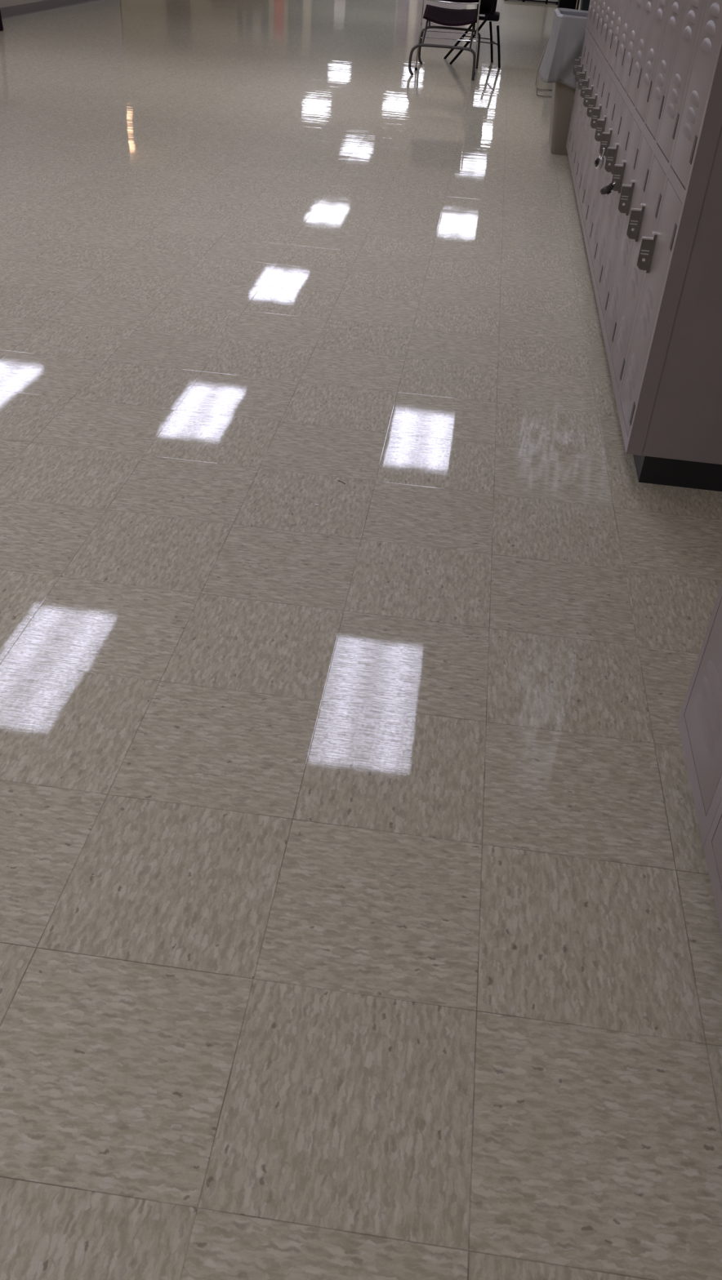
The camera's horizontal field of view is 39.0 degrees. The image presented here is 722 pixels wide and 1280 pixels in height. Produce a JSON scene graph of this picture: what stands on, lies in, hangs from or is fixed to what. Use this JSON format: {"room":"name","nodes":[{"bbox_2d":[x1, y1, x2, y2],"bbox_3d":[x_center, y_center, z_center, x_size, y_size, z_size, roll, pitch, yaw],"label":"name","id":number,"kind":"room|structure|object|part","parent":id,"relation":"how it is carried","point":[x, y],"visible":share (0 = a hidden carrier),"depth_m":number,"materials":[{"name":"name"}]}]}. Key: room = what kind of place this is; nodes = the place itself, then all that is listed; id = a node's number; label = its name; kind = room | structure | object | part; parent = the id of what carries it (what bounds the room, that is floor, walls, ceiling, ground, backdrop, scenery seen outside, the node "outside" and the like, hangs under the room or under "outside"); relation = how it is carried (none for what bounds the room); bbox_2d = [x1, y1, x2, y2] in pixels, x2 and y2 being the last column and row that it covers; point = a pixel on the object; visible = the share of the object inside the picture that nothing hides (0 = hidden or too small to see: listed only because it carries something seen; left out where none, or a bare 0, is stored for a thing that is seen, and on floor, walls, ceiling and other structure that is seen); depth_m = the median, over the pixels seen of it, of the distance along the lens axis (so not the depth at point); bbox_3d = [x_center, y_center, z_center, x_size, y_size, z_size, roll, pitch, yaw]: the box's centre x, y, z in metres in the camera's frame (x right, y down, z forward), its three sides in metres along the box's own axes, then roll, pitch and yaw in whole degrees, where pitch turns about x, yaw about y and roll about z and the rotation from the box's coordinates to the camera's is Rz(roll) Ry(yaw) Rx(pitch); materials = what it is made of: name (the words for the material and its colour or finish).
{"room":"school corridor","nodes":[
{"label":"school corridor","id":0,"kind":"room"},
{"bbox_2d":[0,0,44,8],"bbox_3d":[-4.665,-3.863,4.613,0.150,2.700,21.700,7,36,4],"label":"wall","id":1,"kind":"structure","parent":0,"point":[3,3],"depth_m":11.15,"materials":[{"name":"beige paint"}]},
{"bbox_2d":[0,0,100,19],"bbox_3d":[-4.665,-2.800,5.364,0.014,0.102,21.700,7,36,4],"label":"baseboard","id":2,"kind":"structure","parent":1,"relation":"attached to","point":[11,11],"depth_m":11.69,"materials":[{"name":"grey plastic"}]},
{"bbox_2d":[0,0,721,1279],"bbox_3d":[-2.034,-8.376,13.551,20.000,0.050,42.000,7,36,4],"label":"floor","id":3,"kind":"structure","parent":0,"point":[358,920],"depth_m":1.92,"materials":[{"name":"tile"}]},
{"bbox_2d":[0,10,3,31],"bbox_3d":[-3.702,-6.415,10.005,0.431,0.694,0.420,7,36,4],"label":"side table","id":4,"kind":"object","parent":3,"relation":"on","point":[1,20],"visible":1,"depth_m":10.02,"materials":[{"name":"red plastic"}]},
{"bbox_2d":[408,0,480,80],"bbox_3d":[0.810,-5.703,9.385,0.614,0.829,0.955,7,36,4],"label":"chair","id":5,"kind":"object","parent":3,"relation":"on","point":[441,15],"visible":1,"depth_m":9.42,"materials":[{"name":"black metal"}]},
{"bbox_3d":[0.608,-5.666,9.448,0.018,0.190,0.906,7,36,4],"label":"rail","id":6,"kind":"part","parent":5,"relation":"part of","materials":[{"name":"grey metal"}]},
{"bbox_3d":[0.733,-5.214,9.181,0.605,0.264,0.046,7,36,4],"label":"leg frame","id":7,"kind":"part","parent":5,"relation":"part of","materials":[{"name":"grey metal"}]},
{"bbox_3d":[0.860,-5.763,9.896,0.593,0.338,0.044,7,36,4],"label":"leg frame","id":8,"kind":"part","parent":5,"relation":"part of","materials":[{"name":"grey metal"}]},
{"bbox_3d":[0.843,-5.827,9.505,0.515,0.125,0.514,7,36,4],"label":"seat","id":9,"kind":"part","parent":5,"relation":"part of","materials":[{"name":"black plastic"}]},
{"bbox_3d":[0.819,-5.779,9.216,0.494,0.028,0.050,7,36,4],"label":"rail","id":10,"kind":"part","parent":5,"relation":"part of","materials":[{"name":"silver metal"}]},
{"bbox_3d":[0.823,-5.864,9.118,0.490,0.255,0.116,7,36,4],"label":"backrest","id":11,"kind":"part","parent":5,"relation":"part of","materials":[{"name":"black plastic"}]},
{"bbox_3d":[1.034,-5.614,9.422,0.018,0.190,0.906,7,36,4],"label":"rail","id":12,"kind":"part","parent":5,"relation":"part of","materials":[{"name":"grey metal"}]},
{"bbox_2d":[443,0,500,67],"bbox_3d":[1.145,-6.185,10.060,0.591,0.868,0.489,7,36,4],"label":"folding chair","id":13,"kind":"object","parent":3,"relation":"on","point":[487,11],"visible":0.81,"depth_m":10.01,"materials":[{"name":"black metal"}]},
{"bbox_3d":[1.091,-6.294,10.240,0.436,0.829,0.025,7,36,4],"label":"leg","id":14,"kind":"part","parent":13,"relation":"part of","materials":[{"name":"black plastic"}]},
{"bbox_3d":[1.259,-6.344,9.909,0.053,0.421,0.477,20,38,20],"label":"backrest","id":15,"kind":"part","parent":13,"relation":"part of","materials":[{"name":"black plastic"}]},
{"bbox_3d":[1.173,-6.167,10.046,0.385,0.055,0.440,7,36,4],"label":"seat","id":16,"kind":"part","parent":13,"relation":"part of","materials":[{"name":"black plastic"}]},
{"bbox_3d":[1.326,-6.096,10.378,0.090,0.364,0.029,2,36,-4],"label":"leg","id":17,"kind":"part","parent":13,"relation":"part of","materials":[{"name":"black plastic"}]},
{"bbox_3d":[1.354,-5.840,10.025,0.090,0.364,0.029,2,36,-4],"label":"leg","id":18,"kind":"part","parent":13,"relation":"part of","materials":[{"name":"black plastic"}]},
{"bbox_2d":[518,0,558,4],"bbox_3d":[3.179,-12.187,18.605,1.060,0.900,0.380,7,36,4],"label":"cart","id":19,"kind":"object","parent":3,"relation":"on","point":[539,1],"visible":0.79,"depth_m":18.68,"materials":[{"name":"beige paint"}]},
{"bbox_2d":[533,38,551,97],"bbox_3d":[1.754,-4.984,8.550,0.490,0.741,0.440,7,36,4],"label":"chair","id":20,"kind":"object","parent":3,"relation":"on","point":[535,82],"visible":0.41,"depth_m":8.77,"materials":[{"name":"silver metal"}]},
{"bbox_3d":[1.718,-4.727,8.478,0.490,0.404,0.016,7,36,4],"label":"sled frame","id":21,"kind":"part","parent":20,"relation":"part of","materials":[{"name":"silver metal"}]},
{"bbox_2d":[548,81,574,155],"bbox_3d":[1.371,-3.498,6.425,0.394,0.753,0.577,7,36,4],"label":"trash can","id":22,"kind":"object","parent":3,"relation":"on","point":[562,95],"visible":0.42,"depth_m":6.37,"materials":[{"name":"beige plastic"}]},
{"bbox_2d":[537,8,587,88],"bbox_3d":[1.359,-3.625,6.320,0.502,0.454,0.670,7,36,4],"label":"liner","id":23,"kind":"object","parent":22,"relation":"in","point":[565,42],"visible":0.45,"depth_m":6.09,"materials":[{"name":"white plastic"}]},
{"bbox_2d":[556,0,576,9],"bbox_3d":[2.857,-8.989,13.897,0.230,1.150,0.456,7,36,4],"label":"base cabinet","id":24,"kind":"object","parent":3,"relation":"on","point":[571,4],"visible":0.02,"depth_m":13.86,"materials":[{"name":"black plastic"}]},
{"bbox_2d":[575,0,579,9],"bbox_3d":[3.021,-9.035,13.936,0.100,1.200,0.100,7,36,4],"label":"post","id":25,"kind":"object","parent":3,"relation":"on","point":[578,1],"visible":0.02,"depth_m":14.10,"materials":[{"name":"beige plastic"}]},
{"bbox_2d":[565,0,593,155],"bbox_3d":[1.496,-3.708,5.672,0.434,1.985,0.323,7,36,4],"label":"locker","id":26,"kind":"object","parent":3,"relation":"on","point":[576,62],"visible":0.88,"depth_m":6.01,"materials":[{"name":"metal"}]},
{"bbox_3d":[1.285,-3.419,6.068,0.035,0.100,0.023,7,36,4],"label":"handle","id":27,"kind":"part","parent":26,"relation":"part of","materials":[{"name":"metal"}]},
{"bbox_3d":[1.281,-3.255,6.033,0.017,0.577,0.280,7,36,4],"label":"door","id":28,"kind":"part","parent":26,"relation":"part of","materials":[{"name":"paint"}]},
{"bbox_3d":[1.319,-3.757,5.673,0.017,0.597,0.280,7,36,4],"label":"door","id":29,"kind":"part","parent":26,"relation":"part of","materials":[{"name":"paint"}]},
{"bbox_2d":[567,0,597,164],"bbox_3d":[1.454,-3.523,5.410,0.434,1.985,0.323,7,36,4],"label":"locker","id":30,"kind":"object","parent":3,"relation":"on","point":[581,68],"visible":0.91,"depth_m":5.74,"materials":[{"name":"metal"}]},
{"bbox_3d":[1.243,-3.234,5.805,0.035,0.100,0.023,7,36,4],"label":"handle","id":31,"kind":"part","parent":30,"relation":"part of","materials":[{"name":"metal"}]},
{"bbox_3d":[1.239,-3.070,5.771,0.017,0.577,0.280,7,36,4],"label":"door","id":32,"kind":"part","parent":30,"relation":"part of","materials":[{"name":"paint"}]},
{"bbox_3d":[1.278,-3.572,5.411,0.017,0.597,0.280,7,36,4],"label":"door","id":33,"kind":"part","parent":30,"relation":"part of","materials":[{"name":"paint"}]},
{"bbox_2d":[579,0,589,10],"bbox_3d":[3.294,-9.098,14.616,0.320,0.545,0.350,7,36,4],"label":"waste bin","id":34,"kind":"object","parent":3,"relation":"on","point":[584,6],"visible":0.16,"depth_m":14.49,"materials":[{"name":"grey plastic"}]},
{"bbox_2d":[569,0,602,176],"bbox_3d":[1.412,-3.338,5.147,0.434,1.985,0.323,7,36,4],"label":"locker","id":35,"kind":"object","parent":3,"relation":"on","point":[584,76],"visible":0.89,"depth_m":5.47,"materials":[{"name":"metal"}]},
{"bbox_3d":[1.201,-3.049,5.542,0.035,0.100,0.023,7,36,4],"label":"handle","id":36,"kind":"part","parent":35,"relation":"part of","materials":[{"name":"metal"}]},
{"bbox_3d":[1.198,-2.884,5.508,0.017,0.577,0.280,7,36,4],"label":"door","id":37,"kind":"part","parent":35,"relation":"part of","materials":[{"name":"paint"}]},
{"bbox_3d":[1.236,-3.386,5.148,0.017,0.597,0.280,7,36,4],"label":"door","id":38,"kind":"part","parent":35,"relation":"part of","materials":[{"name":"paint"}]},
{"bbox_2d":[572,0,607,189],"bbox_3d":[1.371,-3.153,4.885,0.434,1.985,0.323,7,36,4],"label":"locker","id":39,"kind":"object","parent":3,"relation":"on","point":[585,83],"visible":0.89,"depth_m":5.20,"materials":[{"name":"metal"}]},
{"bbox_3d":[1.160,-2.863,5.280,0.035,0.100,0.023,7,36,4],"label":"handle","id":40,"kind":"part","parent":39,"relation":"part of","materials":[{"name":"metal"}]},
{"bbox_3d":[1.156,-2.699,5.246,0.017,0.577,0.280,7,36,4],"label":"door","id":41,"kind":"part","parent":39,"relation":"part of","materials":[{"name":"paint"}]},
{"bbox_3d":[1.194,-3.201,4.886,0.017,0.597,0.280,7,36,4],"label":"door","id":42,"kind":"part","parent":39,"relation":"part of","materials":[{"name":"paint"}]},
{"bbox_2d":[574,0,613,201],"bbox_3d":[1.329,-2.967,4.622,0.434,1.985,0.323,7,36,4],"label":"locker","id":43,"kind":"object","parent":3,"relation":"on","point":[589,92],"visible":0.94,"depth_m":4.93,"materials":[{"name":"metal"}]},
{"bbox_3d":[1.118,-2.678,5.017,0.035,0.100,0.023,7,36,4],"label":"handle","id":44,"kind":"part","parent":43,"relation":"part of","materials":[{"name":"metal"}]},
{"bbox_3d":[1.114,-2.514,4.983,0.017,0.577,0.280,7,36,4],"label":"door","id":45,"kind":"part","parent":43,"relation":"part of","materials":[{"name":"paint"}]},
{"bbox_3d":[1.153,-3.016,4.623,0.017,0.597,0.280,7,36,4],"label":"door","id":46,"kind":"part","parent":43,"relation":"part of","materials":[{"name":"paint"}]},
{"bbox_2d":[577,0,619,218],"bbox_3d":[1.287,-2.782,4.359,0.434,1.985,0.323,7,36,4],"label":"locker","id":47,"kind":"object","parent":3,"relation":"on","point":[593,102],"visible":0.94,"depth_m":4.66,"materials":[{"name":"metal"}]},
{"bbox_3d":[1.077,-2.493,4.755,0.035,0.100,0.023,7,36,4],"label":"handle","id":48,"kind":"part","parent":47,"relation":"part of","materials":[{"name":"metal"}]},
{"bbox_3d":[1.073,-2.329,4.720,0.017,0.577,0.280,7,36,4],"label":"door","id":49,"kind":"part","parent":47,"relation":"part of","materials":[{"name":"paint"}]},
{"bbox_3d":[1.111,-2.831,4.360,0.017,0.597,0.280,7,36,4],"label":"door","id":50,"kind":"part","parent":47,"relation":"part of","materials":[{"name":"paint"}]},
{"bbox_2d":[580,0,626,235],"bbox_3d":[1.246,-2.597,4.097,0.434,1.985,0.323,7,36,4],"label":"locker","id":51,"kind":"object","parent":3,"relation":"on","point":[597,113],"visible":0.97,"depth_m":4.38,"materials":[{"name":"metal"}]},
{"bbox_3d":[1.035,-2.308,4.492,0.035,0.100,0.023,7,36,4],"label":"handle","id":52,"kind":"part","parent":51,"relation":"part of","materials":[{"name":"metal"}]},
{"bbox_3d":[1.031,-2.144,4.458,0.017,0.577,0.280,7,36,4],"label":"door","id":53,"kind":"part","parent":51,"relation":"part of","materials":[{"name":"paint"}]},
{"bbox_3d":[1.069,-2.646,4.098,0.017,0.597,0.280,7,36,4],"label":"door","id":54,"kind":"part","parent":51,"relation":"part of","materials":[{"name":"paint"}]},
{"bbox_2d":[583,0,635,256],"bbox_3d":[1.204,-2.412,3.834,0.434,1.985,0.323,7,36,4],"label":"locker","id":55,"kind":"object","parent":3,"relation":"on","point":[602,125],"visible":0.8,"depth_m":4.09,"materials":[{"name":"metal"}]},
{"bbox_3d":[0.993,-2.123,4.229,0.035,0.100,0.023,7,36,4],"label":"handle","id":56,"kind":"part","parent":55,"relation":"part of","materials":[{"name":"metal"}]},
{"bbox_3d":[0.989,-1.959,4.195,0.017,0.577,0.280,7,36,4],"label":"door","id":57,"kind":"part","parent":55,"relation":"part of","materials":[{"name":"paint"}]},
{"bbox_3d":[1.028,-2.461,3.835,0.017,0.597,0.280,7,36,4],"label":"door","id":58,"kind":"part","parent":55,"relation":"part of","materials":[{"name":"paint"}]},
{"bbox_2d":[587,0,644,277],"bbox_3d":[1.162,-2.227,3.571,0.434,1.985,0.323,7,36,4],"label":"locker","id":59,"kind":"object","parent":3,"relation":"on","point":[609,139],"visible":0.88,"depth_m":3.83,"materials":[{"name":"metal"}]},
{"bbox_2d":[594,146,604,169],"bbox_3d":[0.935,-1.891,3.996,0.030,0.081,0.049,-1,36,-8],"label":"padlock","id":60,"kind":"object","parent":59,"relation":"hanging from","point":[598,162],"visible":1,"depth_m":3.99,"materials":[{"name":"silver metal"}]},
{"bbox_3d":[0.952,-1.938,3.967,0.035,0.100,0.023,7,36,4],"label":"handle","id":61,"kind":"part","parent":59,"relation":"part of","materials":[{"name":"metal"}]},
{"bbox_3d":[0.948,-1.773,3.933,0.017,0.577,0.280,7,36,4],"label":"door","id":62,"kind":"part","parent":59,"relation":"part of","materials":[{"name":"paint"}]},
{"bbox_3d":[0.986,-2.275,3.573,0.017,0.597,0.280,7,36,4],"label":"door","id":63,"kind":"part","parent":59,"relation":"part of","materials":[{"name":"paint"}]},
{"bbox_2d":[591,0,656,302],"bbox_3d":[1.121,-2.042,3.309,0.434,1.985,0.323,7,36,4],"label":"locker","id":64,"kind":"object","parent":3,"relation":"on","point":[615,155],"visible":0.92,"depth_m":3.56,"materials":[{"name":"metal"}]},
{"bbox_3d":[0.910,-1.752,3.704,0.035,0.100,0.023,7,36,4],"label":"handle","id":65,"kind":"part","parent":64,"relation":"part of","materials":[{"name":"metal"}]},
{"bbox_3d":[0.906,-1.588,3.670,0.017,0.577,0.280,7,36,4],"label":"door","id":66,"kind":"part","parent":64,"relation":"part of","materials":[{"name":"paint"}]},
{"bbox_3d":[0.945,-2.090,3.310,0.017,0.597,0.280,7,36,4],"label":"door","id":67,"kind":"part","parent":64,"relation":"part of","materials":[{"name":"paint"}]},
{"bbox_2d":[596,0,669,331],"bbox_3d":[1.079,-1.857,3.046,0.434,1.985,0.323,7,36,4],"label":"locker","id":68,"kind":"object","parent":3,"relation":"on","point":[623,174],"visible":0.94,"depth_m":3.29,"materials":[{"name":"metal"}]},
{"bbox_2d":[600,181,617,194],"bbox_3d":[0.839,-1.536,3.459,0.051,0.046,0.049,18,38,18],"label":"padlock","id":69,"kind":"object","parent":68,"relation":"hanging from","point":[606,189],"visible":1,"depth_m":3.44,"materials":[{"name":"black metal"}]},
{"bbox_3d":[0.868,-1.567,3.442,0.035,0.100,0.023,7,36,4],"label":"handle","id":70,"kind":"part","parent":68,"relation":"part of","materials":[{"name":"metal"}]},
{"bbox_3d":[0.864,-1.403,3.408,0.017,0.577,0.280,7,36,4],"label":"door","id":71,"kind":"part","parent":68,"relation":"part of","materials":[{"name":"paint"}]},
{"bbox_3d":[0.903,-1.905,3.047,0.017,0.597,0.280,7,36,4],"label":"door","id":72,"kind":"part","parent":68,"relation":"part of","materials":[{"name":"paint"}]},
{"bbox_2d":[602,0,685,365],"bbox_3d":[1.037,-1.671,2.784,0.434,1.985,0.323,7,36,4],"label":"locker","id":73,"kind":"object","parent":3,"relation":"on","point":[633,195],"visible":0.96,"depth_m":3.01,"materials":[{"name":"metal"}]},
{"bbox_3d":[0.827,-1.382,3.179,0.035,0.100,0.023,7,36,4],"label":"handle","id":74,"kind":"part","parent":73,"relation":"part of","materials":[{"name":"metal"}]},
{"bbox_3d":[0.823,-1.218,3.145,0.017,0.577,0.280,7,36,4],"label":"door","id":75,"kind":"part","parent":73,"relation":"part of","materials":[{"name":"paint"}]},
{"bbox_3d":[0.861,-1.720,2.785,0.017,0.597,0.280,7,36,4],"label":"door","id":76,"kind":"part","parent":73,"relation":"part of","materials":[{"name":"paint"}]},
{"bbox_2d":[608,0,706,404],"bbox_3d":[0.996,-1.486,2.521,0.434,1.985,0.323,7,36,4],"label":"locker","id":77,"kind":"object","parent":3,"relation":"on","point":[643,220],"visible":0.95,"depth_m":2.74,"materials":[{"name":"metal"}]},
{"bbox_3d":[0.785,-1.197,2.916,0.035,0.100,0.023,7,36,4],"label":"handle","id":78,"kind":"part","parent":77,"relation":"part of","materials":[{"name":"metal"}]},
{"bbox_3d":[0.781,-1.033,2.882,0.017,0.577,0.280,7,36,4],"label":"door","id":79,"kind":"part","parent":77,"relation":"part of","materials":[{"name":"paint"}]},
{"bbox_3d":[0.820,-1.535,2.522,0.017,0.597,0.280,7,36,4],"label":"door","id":80,"kind":"part","parent":77,"relation":"part of","materials":[{"name":"paint"}]},
{"bbox_2d":[616,0,721,491],"bbox_3d":[0.954,-1.300,2.256,0.434,1.985,0.328,7,36,4],"label":"locker","id":81,"kind":"object","parent":3,"relation":"on","point":[668,406],"visible":1,"depth_m":2.49,"materials":[{"name":"metal"}]},
{"bbox_3d":[0.743,-1.012,2.654,0.035,0.100,0.023,7,36,4],"label":"handle","id":82,"kind":"part","parent":81,"relation":"part of","materials":[{"name":"metal"}]},
{"bbox_3d":[0.739,-0.848,2.620,0.017,0.577,0.280,7,36,4],"label":"door","id":83,"kind":"part","parent":81,"relation":"part of","materials":[{"name":"paint"}]},
{"bbox_3d":[0.934,-0.523,2.811,0.345,0.078,0.322,7,36,4],"label":"kick plate","id":84,"kind":"part","parent":81,"relation":"part of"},
{"bbox_3d":[0.778,-1.350,2.260,0.017,0.597,0.280,7,36,4],"label":"door","id":85,"kind":"part","parent":81,"relation":"part of","materials":[{"name":"paint"}]},
{"bbox_2d":[677,583,721,846],"bbox_3d":[0.772,-0.492,1.111,0.434,1.985,0.295,7,36,4],"label":"locker","id":86,"kind":"object","parent":3,"relation":"on","point":[700,719],"visible":0.98,"depth_m":1.60,"materials":[{"name":"metal"}]},
{"bbox_3d":[0.557,-0.037,1.470,0.017,0.577,0.242,7,36,4],"label":"door","id":87,"kind":"part","parent":86,"relation":"part of","materials":[{"name":"paint"}]},
{"bbox_2d":[702,798,721,935],"bbox_3d":[0.736,-0.323,0.871,0.434,1.985,0.295,7,36,4],"label":"locker","id":88,"kind":"object","parent":3,"relation":"on","point":[712,847],"visible":1,"depth_m":1.47,"materials":[{"name":"metal"}]},
{"bbox_3d":[0.521,0.132,1.230,0.017,0.577,0.242,7,36,4],"label":"door","id":89,"kind":"part","parent":88,"relation":"part of","materials":[{"name":"paint"}]}
]}

